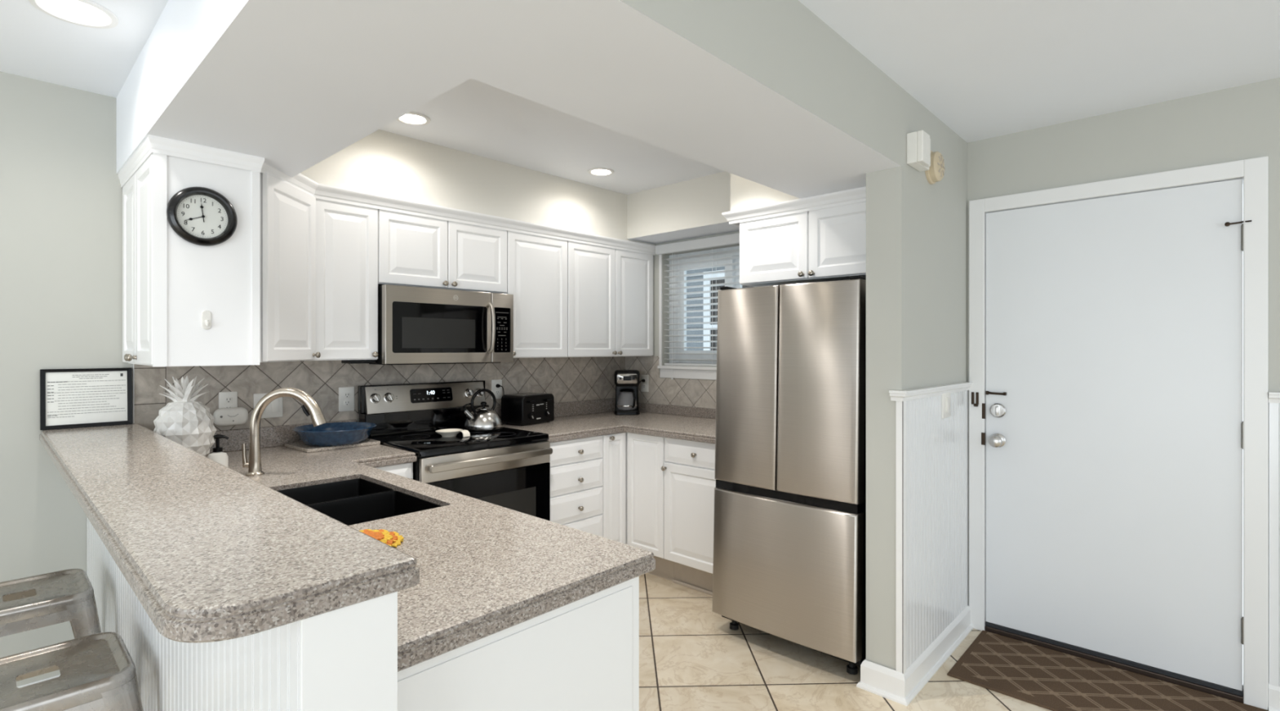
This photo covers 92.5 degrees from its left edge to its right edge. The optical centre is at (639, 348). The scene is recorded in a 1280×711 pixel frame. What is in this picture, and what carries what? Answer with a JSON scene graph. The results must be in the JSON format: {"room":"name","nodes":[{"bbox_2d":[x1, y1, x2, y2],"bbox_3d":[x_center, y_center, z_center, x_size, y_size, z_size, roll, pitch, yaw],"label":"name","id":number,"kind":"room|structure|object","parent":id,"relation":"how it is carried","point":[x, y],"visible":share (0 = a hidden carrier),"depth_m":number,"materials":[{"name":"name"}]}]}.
{"room":"kitchen","nodes":[
{"label":"kitchen","id":0,"kind":"room"},
{"bbox_2d":[0,71,359,687],"bbox_3d":[-2.684,0.131,2.027,0.120,2.700,7.703,0,0,43],"label":"wall","id":1,"kind":"structure","parent":0,"point":[61,191],"depth_m":2.36,"materials":[{"name":"paint"}]},
{"bbox_2d":[17,675,60,688],"bbox_3d":[-3.729,1.326,0.799,0.026,0.110,4.482,0,0,43],"label":"baseboard","id":2,"kind":"structure","parent":1,"relation":"attached to","point":[57,676],"depth_m":2.35,"materials":[{"name":"white paint"}]},
{"bbox_2d":[133,364,133,423],"bbox_3d":[-2.107,0.185,2.550,0.010,0.248,0.003,0,0,43],"label":"trim","id":3,"kind":"structure","parent":1,"relation":"attached to","point":[133,364],"depth_m":2.55,"materials":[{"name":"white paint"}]},
{"bbox_2d":[122,152,259,366],"bbox_3d":[-1.792,-0.310,2.406,0.665,0.742,0.349,0,0,43],"label":"upper cabinet","id":4,"kind":"object","parent":1,"relation":"attached to","point":[169,280],"visible":1,"depth_m":2.21,"materials":[{"name":"white wood"}]},
{"bbox_2d":[117,134,264,187],"bbox_3d":[-1.778,-0.692,2.413,0.678,0.055,0.345,0,0,43],"label":"trim","id":5,"kind":"structure","parent":4,"relation":"attached to","point":[151,144],"depth_m":2.19,"materials":[{"name":"white wood"}]},
{"bbox_2d":[166,186,237,245],"bbox_3d":[-1.545,-0.469,2.170,0.029,0.207,0.207,0,0,43],"label":"wall clock","id":6,"kind":"object","parent":4,"relation":"attached to","point":[199,215],"visible":1,"depth_m":2.17,"materials":[{"name":"plastic"}]},
{"bbox_2d":[201,310,211,329],"bbox_3d":[-1.538,-0.103,2.180,0.028,0.068,0.029,0,0,43],"label":"hook","id":7,"kind":"object","parent":4,"relation":"attached to","point":[206,315],"visible":1,"depth_m":2.18,"materials":[{"name":"white plastic"}]},
{"bbox_2d":[259,172,320,362],"bbox_3d":[-1.583,-0.323,2.674,0.589,0.751,0.326,0,0,43],"label":"upper cabinet","id":8,"kind":"object","parent":1,"relation":"attached to","point":[287,213],"visible":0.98,"depth_m":2.52,"materials":[{"name":"white wood"}]},
{"bbox_2d":[311,198,378,360],"bbox_3d":[-1.478,-0.324,2.979,0.326,0.754,0.301,0,0,43],"label":"upper cabinet","id":9,"kind":"object","parent":1,"relation":"attached to","point":[347,234],"visible":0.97,"depth_m":2.89,"materials":[{"name":"white wood"}]},
{"bbox_2d":[341,360,377,364],"bbox_3d":[-1.372,0.062,2.997,0.105,0.017,0.132,0,0,43],"label":"light","id":10,"kind":"object","parent":9,"relation":"attached to","point":[350,362],"visible":0.92,"depth_m":2.96,"materials":[{"name":"black plastic"}]},
{"bbox_2d":[133,356,625,431],"bbox_3d":[-1.112,0.211,3.618,0.008,0.316,2.914,0,0,43],"label":"tiled wall","id":11,"kind":"structure","parent":1,"relation":"attached to","point":[574,379],"depth_m":3.14,"materials":[{"name":"tile"}]},
{"bbox_2d":[218,391,237,408],"bbox_3d":[-1.873,0.253,2.790,0.008,0.115,0.072,0,0,43],"label":"power outlet","id":12,"kind":"object","parent":11,"relation":"attached to","point":[226,399],"visible":0.71,"depth_m":2.79,"materials":[{"name":"white plastic"}]},
{"bbox_2d":[224,396,232,403],"bbox_3d":[-1.871,0.233,2.788,0.002,0.029,0.033,0,0,43],"label":"receptacle","id":13,"kind":"object","parent":12,"relation":"attached to","point":[227,399],"depth_m":2.79,"materials":[{"name":"white plastic"}]},
{"bbox_2d":[213,407,248,426],"bbox_3d":[-1.852,0.307,2.777,0.039,0.080,0.132,0,0,43],"label":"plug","id":14,"kind":"object","parent":11,"relation":"attached to","point":[228,416],"visible":0.99,"depth_m":2.76,"materials":[{"name":"white plastic"}]},
{"bbox_2d":[253,393,282,418],"bbox_3d":[-1.762,0.269,2.908,0.009,0.117,0.122,0,0,43],"label":"light switch","id":15,"kind":"object","parent":11,"relation":"attached to","point":[274,409],"visible":0.6,"depth_m":2.92,"materials":[{"name":"white plastic"}]},
{"bbox_2d":[338,386,354,411],"bbox_3d":[-1.517,0.260,3.172,0.008,0.125,0.078,0,0,43],"label":"power outlet","id":16,"kind":"object","parent":11,"relation":"attached to","point":[346,394],"visible":1,"depth_m":3.17,"materials":[{"name":"white plastic"}]},
{"bbox_2d":[343,392,350,398],"bbox_3d":[-1.515,0.240,3.170,0.002,0.029,0.033,0,0,43],"label":"receptacle","id":17,"kind":"object","parent":16,"relation":"attached to","point":[346,395],"depth_m":3.17,"materials":[{"name":"white plastic"}]},
{"bbox_2d":[343,400,350,405],"bbox_3d":[-1.515,0.280,3.170,0.002,0.029,0.033,0,0,43],"label":"receptacle","id":18,"kind":"object","parent":16,"relation":"attached to","point":[346,402],"depth_m":3.17,"materials":[{"name":"white plastic"}]},
{"bbox_2d":[491,379,502,399],"bbox_3d":[-0.895,0.253,3.838,0.008,0.120,0.075,0,0,43],"label":"power outlet","id":19,"kind":"object","parent":11,"relation":"attached to","point":[497,392],"visible":0.95,"depth_m":3.83,"materials":[{"name":"white plastic"}]},
{"bbox_2d":[494,390,499,395],"bbox_3d":[-0.893,0.273,3.836,0.002,0.029,0.033,0,0,43],"label":"receptacle","id":20,"kind":"object","parent":19,"relation":"attached to","point":[496,392],"depth_m":3.83,"materials":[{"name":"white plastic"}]},
{"bbox_2d":[377,208,506,293],"bbox_3d":[-1.119,-0.511,3.364,0.326,0.380,0.750,0,0,43],"label":"upper cabinet","id":21,"kind":"object","parent":1,"relation":"attached to","point":[414,251],"visible":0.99,"depth_m":3.23,"materials":[{"name":"white wood"}]},
{"bbox_2d":[368,284,513,364],"bbox_3d":[-1.087,-0.116,3.334,0.414,0.391,0.743,0,0,43],"label":"microwave","id":22,"kind":"object","parent":21,"relation":"attached to","point":[417,326],"visible":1,"depth_m":3.18,"materials":[{"name":"metal"}]},
{"bbox_2d":[495,311,508,350],"bbox_3d":[-0.775,-0.098,3.448,0.001,0.214,0.085,0,0,43],"label":"control panel","id":23,"kind":"object","parent":22,"relation":"attached to","point":[501,317],"depth_m":3.45,"materials":[{"name":"black plastic"}]},
{"bbox_2d":[506,231,567,357],"bbox_3d":[-0.708,-0.324,3.805,0.326,0.754,0.454,0,0,43],"label":"upper cabinet","id":24,"kind":"object","parent":1,"relation":"attached to","point":[537,265],"visible":0.59,"depth_m":3.71,"materials":[{"name":"white wood"}]},
{"bbox_2d":[565,240,653,357],"bbox_3d":[-0.274,-0.324,4.270,0.326,0.754,0.816,0,0,43],"label":"upper cabinet","id":25,"kind":"object","parent":1,"relation":"attached to","point":[610,291],"visible":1,"depth_m":4.15,"materials":[{"name":"white wood"}]},
{"bbox_2d":[116,0,967,245],"bbox_3d":[-0.257,-0.896,2.788,2.392,0.355,2.979,0,0,43],"label":"ceiling","id":26,"kind":"structure","parent":0,"point":[766,94],"depth_m":1.81,"materials":[{"name":"paint"}]},
{"bbox_2d":[906,129,930,171],"bbox_3d":[1.139,-0.800,2.483,0.063,0.122,0.150,0,0,43],"label":"door chime","id":27,"kind":"object","parent":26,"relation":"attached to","point":[918,143],"visible":1,"depth_m":2.44,"materials":[{"name":"white plastic"}]},
{"bbox_2d":[924,151,945,184],"bbox_3d":[1.275,-0.784,2.639,0.050,0.140,0.140,0,0,43],"label":"smoke detector","id":28,"kind":"object","parent":26,"relation":"attached to","point":[935,173],"visible":0.87,"depth_m":2.61,"materials":[{"name":"beige plastic"}]},
{"bbox_2d":[937,155,945,176],"bbox_3d":[1.291,-0.784,2.624,0.006,0.092,0.092,0,0,43],"label":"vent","id":29,"kind":"object","parent":28,"relation":"attached to","point":[940,161],"depth_m":2.62,"materials":[{"name":"beige plastic"}]},
{"bbox_2d":[0,0,1279,194],"bbox_3d":[-0.320,-1.129,-0.281,6.485,0.200,7.553,0,0,43],"label":"ceiling","id":30,"kind":"structure","parent":0,"point":[984,68],"depth_m":2.21,"materials":[{"name":"paint"}]},
{"bbox_2d":[28,0,119,28],"bbox_3d":[-1.713,-1.025,1.858,0.206,0.006,0.206,0,0,43],"label":"recessed light","id":31,"kind":"object","parent":30,"relation":"in","point":[86,13],"visible":1,"depth_m":1.87,"materials":[{"name":"white paint"}]},
{"bbox_2d":[396,111,431,125],"bbox_3d":[-1.058,-1.070,2.852,0.160,0.006,0.160,0,0,43],"label":"recessed light","id":32,"kind":"object","parent":30,"relation":"in","point":[411,117],"visible":0.76,"depth_m":2.86,"materials":[{"name":"white paint"}]},
{"bbox_2d":[587,167,613,176],"bbox_3d":[-0.236,-1.070,3.709,0.160,0.006,0.160,0,0,43],"label":"recessed light","id":33,"kind":"object","parent":30,"relation":"in","point":[601,171],"visible":1,"depth_m":3.71,"materials":[{"name":"white paint"}]},
{"bbox_2d":[639,573,1051,710],"bbox_3d":[-0.269,1.431,-0.226,6.485,0.100,7.703,0,0,43],"label":"floor","id":34,"kind":"structure","parent":0,"point":[691,658],"depth_m":2.60,"materials":[{"name":"tile"}]},
{"bbox_2d":[0,568,101,638],"bbox_3d":[-1.843,1.051,1.821,0.472,0.660,0.472,0,0,43],"label":"bar stool","id":35,"kind":"object","parent":34,"relation":"on","point":[47,599],"visible":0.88,"depth_m":1.81,"materials":[{"name":"metal"}]},
{"bbox_2d":[0,631,143,710],"bbox_3d":[-1.346,1.051,1.372,0.472,0.660,0.472,0,0,43],"label":"bar stool","id":36,"kind":"object","parent":34,"relation":"on","point":[97,671],"visible":1,"depth_m":1.38,"materials":[{"name":"metal"}]},
{"bbox_2d":[86,516,397,710],"bbox_3d":[-1.280,0.867,1.659,2.432,1.028,0.143,0,0,43],"label":"wall","id":37,"kind":"structure","parent":34,"relation":"on","point":[344,659],"depth_m":0.90,"materials":[{"name":"white paint"}]},
{"bbox_2d":[39,423,419,643],"bbox_3d":[-1.312,0.332,1.631,2.424,0.041,0.300,0,0,43],"label":"countertop","id":38,"kind":"structure","parent":37,"relation":"on","point":[211,552],"depth_m":0.98,"materials":[{"name":"grey stone"}]},
{"bbox_2d":[40,368,132,430],"bbox_3d":[-2.197,0.195,2.439,0.028,0.232,0.272,0,0,43],"label":"framed notice","id":39,"kind":"object","parent":38,"relation":"on","point":[70,398],"visible":1,"depth_m":2.43,"materials":[{"name":"white paper"}]},
{"bbox_2d":[208,419,356,453],"bbox_3d":[-1.373,0.418,2.475,1.184,0.097,0.920,0,0,43],"label":"backsplash","id":40,"kind":"structure","parent":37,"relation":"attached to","point":[271,436],"depth_m":2.89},
{"bbox_2d":[374,462,413,479],"bbox_3d":[-1.346,0.945,2.873,0.680,0.872,0.298,0,0,43],"label":"base cabinet","id":41,"kind":"object","parent":34,"relation":"on","point":[406,469],"visible":0.02,"depth_m":2.73,"materials":[{"name":"laminate"}]},
{"bbox_2d":[358,380,552,520],"bbox_3d":[-0.957,0.786,3.226,0.721,1.190,0.746,0,0,43],"label":"electric range","id":42,"kind":"object","parent":34,"relation":"on","point":[508,468],"visible":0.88,"depth_m":3.17,"materials":[{"name":"metal"}]},
{"bbox_2d":[435,428,470,437],"bbox_3d":[-0.978,0.438,3.177,0.160,0.033,0.143,0,0,37],"label":"spoon rest","id":43,"kind":"object","parent":42,"relation":"on","point":[446,433],"visible":1,"depth_m":3.16,"materials":[{"name":"beige ceramic"}]},
{"bbox_2d":[367,426,548,457],"bbox_3d":[-0.946,0.470,3.216,0.575,0.030,0.738,0,0,43],"label":"cooktop","id":44,"kind":"object","parent":42,"relation":"in","point":[423,442],"depth_m":3.09,"materials":[{"name":"glass"}]},
{"bbox_2d":[460,388,502,431],"bbox_3d":[-0.881,0.339,3.454,0.216,0.230,0.216,0,0,-2],"label":"tea kettle","id":45,"kind":"object","parent":42,"relation":"on","point":[483,419],"visible":1,"depth_m":3.38,"materials":[{"name":"silver metal"}]},
{"bbox_2d":[426,462,550,520],"bbox_3d":[-0.739,0.872,3.023,0.030,0.529,0.730,0,0,43],"label":"oven","id":46,"kind":"object","parent":42,"relation":"in","point":[523,487],"depth_m":3.10,"materials":[{"name":"black glass"}]},
{"bbox_2d":[427,448,552,473],"bbox_3d":[-0.711,0.539,2.997,0.048,0.034,0.694,0,0,43],"label":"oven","id":47,"kind":"object","parent":42,"relation":"in","point":[477,460],"depth_m":2.96,"materials":[{"name":"metal"}]},
{"bbox_2d":[397,576,639,710],"bbox_3d":[-1.044,0.945,1.981,2.338,0.872,0.648,0,0,43],"label":"base cabinet","id":48,"kind":"object","parent":34,"relation":"on","point":[582,655],"visible":0.07,"depth_m":1.20,"materials":[{"name":"laminate"}]},
{"bbox_2d":[205,444,655,671],"bbox_3d":[-0.946,0.487,2.077,2.352,0.041,0.920,0,0,43],"label":"countertop","id":49,"kind":"structure","parent":48,"relation":"on","point":[486,569],"depth_m":1.39,"materials":[{"name":"grey stone"}]},
{"bbox_2d":[153,376,216,456],"bbox_3d":[-1.809,0.282,2.437,0.202,0.348,0.202,0,0,43],"label":"pineapple","id":50,"kind":"object","parent":49,"relation":"on","point":[186,421],"visible":0.84,"depth_m":2.39,"materials":[{"name":"white ceramic"}]},
{"bbox_2d":[207,434,228,467],"bbox_3d":[-1.620,0.397,2.353,0.068,0.139,0.070,0,0,43],"label":"soap bottle","id":51,"kind":"object","parent":49,"relation":"on","point":[220,457],"visible":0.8,"depth_m":2.34,"materials":[{"name":"white plastic"}]},
{"bbox_2d":[241,386,326,475],"bbox_3d":[-1.322,0.305,2.282,0.302,0.323,0.060,0,0,-2],"label":"faucet","id":52,"kind":"object","parent":49,"relation":"on","point":[254,464],"visible":1,"depth_m":2.27,"materials":[{"name":"silver metal"}]},
{"bbox_2d":[284,438,380,453],"bbox_3d":[-1.484,0.459,2.966,0.271,0.014,0.340,0,0,41],"label":"cutting board","id":53,"kind":"object","parent":49,"relation":"on","point":[300,446],"visible":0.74,"depth_m":2.87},
{"bbox_2d":[292,422,376,446],"bbox_3d":[-1.463,0.412,2.948,0.362,0.079,0.362,0,0,43],"label":"serving bowl","id":54,"kind":"object","parent":53,"relation":"on","point":[338,433],"visible":0.99,"depth_m":2.85,"materials":[{"name":"blue ceramic"}]},
{"bbox_2d":[276,478,441,525],"bbox_3d":[-0.968,0.591,1.889,0.655,0.217,0.480,0,0,43],"label":"sink","id":55,"kind":"object","parent":49,"relation":"in","point":[357,500],"visible":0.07,"depth_m":2.05,"materials":[{"name":"black"}]},
{"bbox_2d":[359,528,404,546],"bbox_3d":[-0.663,0.458,1.473,0.204,0.016,0.174,0,0,43],"label":"crochet scrubber","id":56,"kind":"object","parent":49,"relation":"on","point":[393,539],"visible":0.21,"depth_m":1.49,"materials":[{"name":"fabric"}]},
{"bbox_2d":[549,435,602,537],"bbox_3d":[-0.588,0.945,3.686,0.680,0.872,0.431,0,0,43],"label":"base cabinet","id":57,"kind":"object","parent":34,"relation":"on","point":[575,464],"visible":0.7,"depth_m":3.49,"materials":[{"name":"laminate"}]},
{"bbox_2d":[601,431,673,581],"bbox_3d":[-0.055,0.945,4.059,0.950,0.872,0.841,0,0,43],"label":"base cabinet","id":58,"kind":"object","parent":34,"relation":"on","point":[633,486],"visible":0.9,"depth_m":3.68,"materials":[{"name":"laminate"}]},
{"bbox_2d":[502,411,715,444],"bbox_3d":[-0.004,0.487,3.715,1.494,0.041,1.276,0,0,43],"label":"countertop","id":59,"kind":"structure","parent":58,"relation":"on","point":[700,429],"depth_m":3.69,"materials":[{"name":"grey stone"}]},
{"bbox_2d":[495,383,554,426],"bbox_3d":[-0.717,0.343,3.863,0.262,0.248,0.285,0,0,34],"label":"toaster","id":60,"kind":"object","parent":59,"relation":"on","point":[526,408],"visible":0.98,"depth_m":3.76,"materials":[{"name":"black plastic"}]},
{"bbox_2d":[613,369,644,414],"bbox_3d":[-0.072,0.310,4.417,0.228,0.312,0.243,0,0,-2],"label":"coffee maker","id":61,"kind":"object","parent":59,"relation":"on","point":[627,382],"visible":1,"depth_m":4.33,"materials":[{"name":"black plastic"}]},
{"bbox_2d":[661,437,715,595],"bbox_3d":[0.546,0.945,3.608,0.542,0.872,0.682,0,0,43],"label":"base cabinet","id":62,"kind":"object","parent":34,"relation":"on","point":[688,468],"visible":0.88,"depth_m":3.45,"materials":[{"name":"laminate"}]},
{"bbox_2d":[711,275,866,675],"bbox_3d":[0.895,0.547,3.047,0.722,1.683,0.814,0,-2,43],"label":"refrigerator","id":63,"kind":"object","parent":34,"relation":"on","point":[789,564],"visible":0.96,"depth_m":2.70,"materials":[{"name":"metal"}]},
{"bbox_2d":[946,630,1268,710],"bbox_3d":[1.843,1.376,2.460,0.980,0.008,0.548,0,0,43],"label":"door mat","id":64,"kind":"object","parent":34,"relation":"on","point":[1052,680],"visible":1,"depth_m":2.52,"materials":[{"name":"brown fabric"}]},
{"bbox_2d":[866,166,967,670],"bbox_3d":[1.280,0.331,2.786,0.143,2.100,0.886,0,0,43],"label":"wall partition","id":65,"kind":"structure","parent":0,"point":[917,231],"depth_m":2.49,"materials":[{"name":"paint"}]},
{"bbox_2d":[896,400,906,674],"bbox_3d":[1.031,0.742,2.420,0.030,1.078,0.028,0,0,43],"label":"trim","id":66,"kind":"structure","parent":65,"relation":"attached to","point":[900,406],"depth_m":2.41,"materials":[{"name":"white paint"}]},
{"bbox_2d":[856,605,973,706],"bbox_3d":[1.265,1.326,2.766,0.201,0.110,0.900,0,0,43],"label":"baseboard","id":67,"kind":"structure","parent":65,"relation":"attached to","point":[888,683],"depth_m":2.50,"materials":[{"name":"white paint"}]},
{"bbox_2d":[888,382,973,401],"bbox_3d":[1.312,0.185,2.721,0.067,0.041,0.900,0,0,43],"label":"trim","id":68,"kind":"structure","parent":65,"relation":"attached to","point":[916,393],"depth_m":2.57,"materials":[{"name":"white paint"}]},
{"bbox_2d":[906,390,968,669],"bbox_3d":[1.329,0.736,2.728,0.008,1.090,0.868,0,0,43],"label":"panel","id":69,"kind":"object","parent":65,"relation":"attached to","point":[937,447],"depth_m":2.69,"materials":[{"name":"paint"}]},
{"bbox_2d":[942,391,951,418],"bbox_3d":[1.392,0.255,2.783,0.009,0.115,0.112,0,0,43],"label":"light switch","id":70,"kind":"object","parent":65,"relation":"attached to","point":[946,397],"visible":1,"depth_m":2.77,"materials":[{"name":"white plastic"}]},
{"bbox_2d":[641,77,1279,605],"bbox_3d":[2.307,0.131,2.536,6.485,2.700,0.150,0,0,43],"label":"wall","id":71,"kind":"structure","parent":0,"point":[1239,122],"depth_m":2.62,"materials":[{"name":"paint"}]},
{"bbox_2d":[260,162,655,255],"bbox_3d":[-0.775,-0.715,3.483,0.295,0.064,2.657,0,0,37],"label":"trim","id":72,"kind":"structure","parent":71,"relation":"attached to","point":[320,191],"depth_m":3.23,"materials":[{"name":"white wood"}]},
{"bbox_2d":[625,355,716,408],"bbox_3d":[0.392,0.227,4.214,1.376,0.348,0.008,0,0,43],"label":"tiled wall","id":73,"kind":"structure","parent":71,"relation":"attached to","point":[693,393],"depth_m":4.38,"materials":[{"name":"tile"}]},
{"bbox_2d":[490,398,715,418],"bbox_3d":[-0.004,0.418,3.716,1.493,0.097,1.276,0,0,43],"label":"backsplash","id":74,"kind":"structure","parent":73,"relation":"attached to","point":[597,406],"depth_m":4.33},
{"bbox_2d":[640,374,648,391],"bbox_3d":[0.033,0.255,4.537,0.075,0.125,0.008,0,0,43],"label":"power outlet","id":75,"kind":"object","parent":73,"relation":"attached to","point":[644,385],"visible":1,"depth_m":4.53,"materials":[{"name":"white plastic"}]},
{"bbox_2d":[657,245,742,380],"bbox_3d":[0.550,-0.256,4.144,1.009,0.927,0.165,0,0,43],"label":"window","id":76,"kind":"structure","parent":71,"relation":"in","point":[665,371],"depth_m":4.34,"materials":[{"name":"plastic"}]},
{"bbox_2d":[655,232,746,379],"bbox_3d":[0.516,-0.263,4.108,1.009,0.961,0.109,0,0,43],"label":"window blind","id":77,"kind":"object","parent":76,"relation":"attached to","point":[734,238],"visible":0.59,"depth_m":4.25,"materials":[{"name":"white plastic"}]},
{"bbox_2d":[739,201,866,287],"bbox_3d":[1.012,-0.500,3.172,0.771,0.330,0.684,0,0,43],"label":"upper cabinet","id":78,"kind":"object","parent":71,"relation":"attached to","point":[828,244],"visible":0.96,"depth_m":2.95,"materials":[{"name":"white wood"}]},
{"bbox_2d":[721,186,866,226],"bbox_3d":[0.877,-0.689,3.088,0.856,0.060,0.386,0,0,43],"label":"trim","id":79,"kind":"structure","parent":78,"relation":"attached to","point":[856,195],"depth_m":2.95,"materials":[{"name":"white wood"}]},
{"bbox_2d":[971,391,978,406],"bbox_3d":[1.645,0.248,3.013,0.032,0.070,0.014,0,0,43],"label":"guard","id":80,"kind":"object","parent":71,"relation":"attached to","point":[976,403],"visible":1,"depth_m":3.01,"materials":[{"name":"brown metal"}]},
{"bbox_2d":[984,625,1243,703],"bbox_3d":[2.060,1.368,2.737,0.904,0.026,0.132,0,0,43],"label":"trim","id":81,"kind":"structure","parent":71,"relation":"attached to","point":[1233,697],"depth_m":2.64,"materials":[{"name":"brown metal"}]},
{"bbox_2d":[985,621,1243,696],"bbox_3d":[2.031,1.345,2.706,0.898,0.020,0.038,0,0,43],"label":"trim","id":82,"kind":"structure","parent":71,"relation":"attached to","point":[1228,690],"depth_m":2.64,"materials":[{"name":"rubber"}]},
{"bbox_2d":[981,178,1252,690],"bbox_3d":[2.014,0.335,2.681,0.938,1.998,0.114,0,0,43],"label":"door","id":83,"kind":"structure","parent":71,"relation":"in","point":[1114,423],"depth_m":2.65,"materials":[{"name":"paint"}]},
{"bbox_2d":[968,155,1268,710],"bbox_3d":[2.060,0.324,2.739,1.038,2.115,0.150,0,0,43],"label":"trim","id":84,"kind":"structure","parent":71,"relation":"attached to","point":[1254,172],"depth_m":2.38,"materials":[{"name":"white paint"}]},
{"bbox_2d":[1268,402,1279,686],"bbox_3d":[3.512,0.736,1.304,3.042,1.090,0.008,0,0,43],"label":"trim","id":85,"kind":"structure","parent":71,"relation":"attached to","point":[1273,408],"depth_m":2.33,"materials":[{"name":"paint"}]},
{"bbox_2d":[1268,683,1279,710],"bbox_3d":[3.506,1.326,1.297,3.042,0.110,0.026,0,0,43],"label":"baseboard","id":86,"kind":"structure","parent":71,"relation":"attached to","point":[1273,691],"depth_m":2.32,"materials":[{"name":"white paint"}]},
{"bbox_2d":[1268,391,1279,403],"bbox_3d":[3.505,0.185,1.296,3.042,0.041,0.030,0,0,43],"label":"trim","id":87,"kind":"structure","parent":71,"relation":"attached to","point":[1273,397],"depth_m":2.32,"materials":[{"name":"white paint"}]},
{"label":"outside","id":88,"kind":"structure","parent":0,"visible":0},
{"bbox_2d":[686,266,754,350],"bbox_3d":[1.373,0.351,8.510,6.800,4.060,0.680,0,0,43],"label":"neighbouring house","id":89,"kind":"structure","parent":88,"point":[717,268],"depth_m":8.98,"materials":[{"name":"grey"}]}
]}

